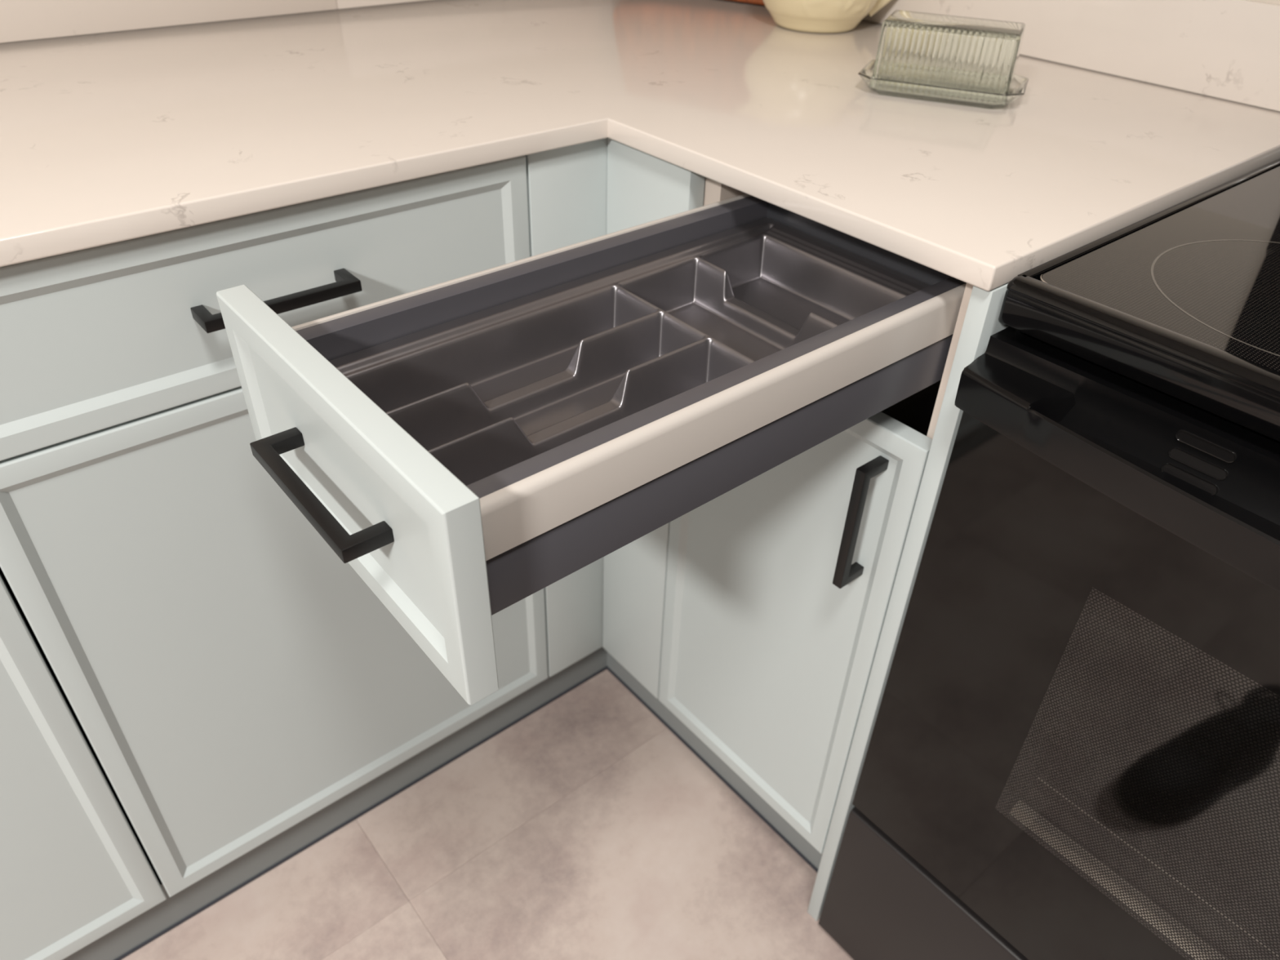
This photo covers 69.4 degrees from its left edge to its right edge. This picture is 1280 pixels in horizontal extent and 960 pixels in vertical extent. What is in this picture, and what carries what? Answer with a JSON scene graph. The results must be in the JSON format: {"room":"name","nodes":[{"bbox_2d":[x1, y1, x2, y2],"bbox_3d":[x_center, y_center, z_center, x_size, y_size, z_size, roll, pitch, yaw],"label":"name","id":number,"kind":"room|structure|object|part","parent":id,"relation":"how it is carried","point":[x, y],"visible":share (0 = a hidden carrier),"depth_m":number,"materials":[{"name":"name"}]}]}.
{"room":"kitchen","nodes":[
{"label":"kitchen","id":0,"kind":"room"},
{"bbox_2d":[0,0,427,43],"bbox_3d":[-1.414,-0.470,0.559,3.758,2.480,0.112,-25,45,-32],"label":"wall","id":1,"kind":"structure","parent":0,"point":[20,20],"depth_m":1.18,"materials":[{"name":"white paint"}]},
{"bbox_3d":[-0.197,-0.838,1.476,0.630,0.100,0.012,-25,45,-32],"label":"splash panel","id":2,"kind":"part","parent":1,"relation":"part of","materials":[{"name":"white stone"}]},
{"bbox_2d":[121,669,853,959],"bbox_3d":[-0.651,1.093,0.525,3.758,0.060,2.412,-25,45,-32],"label":"floor","id":3,"kind":"structure","parent":0,"point":[585,828],"depth_m":1.26,"materials":[{"name":"beige tile"}]},
{"bbox_2d":[0,567,166,959],"bbox_3d":[-0.940,0.139,0.889,0.546,0.767,0.657,-25,45,-32],"label":"base cabinet","id":4,"kind":"object","parent":3,"relation":"on","point":[75,868],"visible":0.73,"depth_m":0.94,"materials":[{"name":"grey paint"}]},
{"bbox_2d":[0,137,607,897],"bbox_3d":[-0.484,-0.077,1.202,0.648,0.767,0.657,-25,45,-32],"label":"base cabinet","id":5,"kind":"object","parent":3,"relation":"on","point":[232,679],"depth_m":0.89,"materials":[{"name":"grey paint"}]},
{"bbox_3d":[-0.328,-0.166,0.819,0.540,0.150,0.020,-25,45,-32],"label":"drawer","id":6,"kind":"part","parent":5,"relation":"part of","materials":[{"name":"blue paint"}]},
{"bbox_3d":[-0.340,0.142,1.047,0.540,0.610,0.020,-25,45,-32],"label":"door","id":7,"kind":"part","parent":5,"relation":"part of","materials":[{"name":"blue paint"}]},
{"bbox_3d":[-0.314,-0.158,0.804,0.138,0.010,0.034,-25,45,-32],"label":"handle","id":8,"kind":"part","parent":5,"relation":"part of","materials":[{"name":"black metal"}]},
{"bbox_3d":[-0.089,-0.038,1.171,0.102,0.766,0.020,-25,45,-32],"label":"filler panel","id":9,"kind":"part","parent":5,"relation":"part of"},
{"bbox_2d":[62,646,607,959],"bbox_3d":[-0.926,0.672,0.922,2.260,0.126,0.018,-25,45,-32],"label":"toe kick","id":10,"kind":"structure","parent":3,"relation":"on","point":[118,944],"depth_m":1.28,"materials":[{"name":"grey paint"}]},
{"bbox_2d":[216,137,973,853],"bbox_3d":[0.140,0.034,1.085,1.067,0.768,0.446,-25,45,-32],"label":"base cabinet","id":11,"kind":"object","parent":3,"relation":"on","point":[786,482],"depth_m":0.72,"materials":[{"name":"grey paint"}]},
{"bbox_3d":[-0.205,0.006,0.588,0.032,0.010,0.139,-26,45,-31],"label":"handle","id":12,"kind":"part","parent":11,"relation":"part of","materials":[{"name":"black metal"}]},
{"bbox_3d":[-0.192,-0.003,0.603,0.022,0.147,0.314,-26,45,-32],"label":"drawer","id":13,"kind":"part","parent":11,"relation":"part of","materials":[{"name":"blue paint"}]},
{"bbox_3d":[-0.069,-0.180,0.791,0.494,0.039,0.009,-26,45,-32],"label":"rail","id":14,"kind":"part","parent":11,"relation":"part of","materials":[{"name":"grey metal"}]},
{"bbox_2d":[328,217,930,485],"bbox_3d":[0.008,-0.099,0.724,0.474,0.052,0.211,-25,45,-32],"label":"tray","id":15,"kind":"object","parent":11,"relation":"in","point":[488,392],"visible":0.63,"depth_m":0.74,"materials":[{"name":"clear plastic"}]},
{"bbox_2d":[0,0,1279,291],"bbox_3d":[-0.693,-0.128,0.598,2.858,0.020,1.111,-25,45,-32],"label":"countertop","id":16,"kind":"structure","parent":11,"relation":"on","point":[111,137],"depth_m":0.92,"materials":[{"name":"white stone"}]},
{"bbox_2d":[730,0,764,4],"bbox_3d":[0.115,-0.922,1.439,0.334,0.298,0.066,22,41,24],"label":"cutting board","id":17,"kind":"object","parent":16,"relation":"on","point":[754,2],"visible":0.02,"depth_m":1.46,"materials":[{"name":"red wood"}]},
{"bbox_2d":[762,0,891,33],"bbox_3d":[0.268,-0.747,1.295,0.210,0.199,0.193,-25,45,-32],"label":"pitcher","id":18,"kind":"object","parent":16,"relation":"on","point":[826,16],"visible":1,"depth_m":1.28,"materials":[{"name":"beige ceramic"}]},
{"bbox_3d":[0.365,-0.739,1.292,0.083,0.169,0.025,3,37,2],"label":"handle","id":19,"kind":"part","parent":18,"relation":"part of","materials":[{"name":"beige ceramic"}]},
{"bbox_2d":[857,9,1028,108],"bbox_3d":[0.344,-0.473,1.035,0.180,0.074,0.109,15,39,17],"label":"butter dish","id":20,"kind":"object","parent":16,"relation":"on","point":[968,61],"visible":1,"depth_m":1.00,"materials":[{"name":"green glass"}]},
{"bbox_3d":[0.003,-0.024,1.156,0.020,0.766,0.130,-25,45,-32],"label":"filler panel","id":21,"kind":"part","parent":11,"relation":"part of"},
{"bbox_3d":[0.094,-0.059,0.637,0.494,0.039,0.009,-26,45,-32],"label":"rail","id":22,"kind":"part","parent":11,"relation":"part of","materials":[{"name":"grey metal"}]},
{"bbox_3d":[0.143,0.144,1.068,0.020,0.612,0.312,-25,45,-32],"label":"door","id":23,"kind":"part","parent":11,"relation":"part of","materials":[{"name":"blue paint"}]},
{"bbox_3d":[0.278,-0.097,1.266,0.568,0.766,0.022,-25,45,-32],"label":"panel","id":24,"kind":"part","parent":11,"relation":"part of","materials":[{"name":"beige plastic"}]},
{"bbox_3d":[0.012,-0.102,0.727,0.494,0.080,0.239,-26,45,-32],"label":"drawer","id":25,"kind":"part","parent":11,"relation":"part of","materials":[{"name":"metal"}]},
{"bbox_3d":[0.206,0.042,0.865,0.034,0.139,0.010,-25,45,-32],"label":"handle","id":26,"kind":"part","parent":11,"relation":"part of","materials":[{"name":"black metal"}]},
{"bbox_3d":[0.468,0.044,1.087,0.568,0.766,0.020,-25,45,-32],"label":"panel","id":27,"kind":"part","parent":11,"relation":"part of","materials":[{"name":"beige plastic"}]},
{"bbox_2d":[606,652,822,872],"bbox_3d":[0.111,0.380,1.367,0.018,0.126,0.497,-25,45,-32],"label":"toe kick","id":28,"kind":"structure","parent":3,"relation":"on","point":[742,789],"depth_m":1.38,"materials":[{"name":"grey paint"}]},
{"bbox_2d":[807,282,1008,920],"bbox_3d":[0.468,0.109,1.107,0.595,0.894,0.017,-25,45,-32],"label":"end panel","id":29,"kind":"object","parent":3,"relation":"on","point":[981,322],"visible":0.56,"depth_m":0.84,"materials":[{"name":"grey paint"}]},
{"bbox_2d":[817,158,1279,959],"bbox_3d":[0.722,0.174,0.776,0.692,1.200,0.759,-25,45,-32],"label":"range","id":30,"kind":"object","parent":3,"relation":"on","point":[1073,753],"visible":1,"depth_m":0.72,"materials":[{"name":"black metal"}]},
{"bbox_3d":[0.494,0.647,0.907,0.044,0.250,0.757,-25,45,-32],"label":"storage drawer","id":31,"kind":"part","parent":30,"relation":"part of","materials":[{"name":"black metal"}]},
{"bbox_3d":[0.490,0.333,0.656,0.004,0.526,0.756,-25,45,-32],"label":"door glass","id":32,"kind":"part","parent":30,"relation":"part of","materials":[{"name":"black glass"}]},
{"bbox_3d":[0.507,0.326,0.669,0.042,0.524,0.757,-25,45,-32],"label":"oven door","id":33,"kind":"part","parent":30,"relation":"part of","materials":[{"name":"black glass"}]},
{"bbox_2d":[998,158,1279,441],"bbox_3d":[0.751,-0.067,0.618,0.629,0.036,0.759,-25,45,-32],"label":"cooktop","id":34,"kind":"object","parent":30,"relation":"in","point":[1174,311],"depth_m":0.66,"materials":[{"name":"black glass"}]},
{"bbox_3d":[0.509,0.298,0.649,0.004,0.281,0.477,-25,45,-32],"label":"pane","id":35,"kind":"part","parent":30,"relation":"part of","materials":[{"name":"black glass"}]},
{"bbox_2d":[702,0,1279,205],"bbox_3d":[0.831,-0.599,0.849,0.112,2.480,2.512,-25,45,-32],"label":"wall","id":36,"kind":"structure","parent":0,"point":[1229,50],"depth_m":1.10,"materials":[{"name":"white paint"}]},
{"bbox_3d":[0.406,-0.691,1.309,0.012,0.100,1.099,-25,45,-32],"label":"splash panel","id":37,"kind":"part","parent":36,"relation":"part of","materials":[{"name":"white stone"}]}
]}

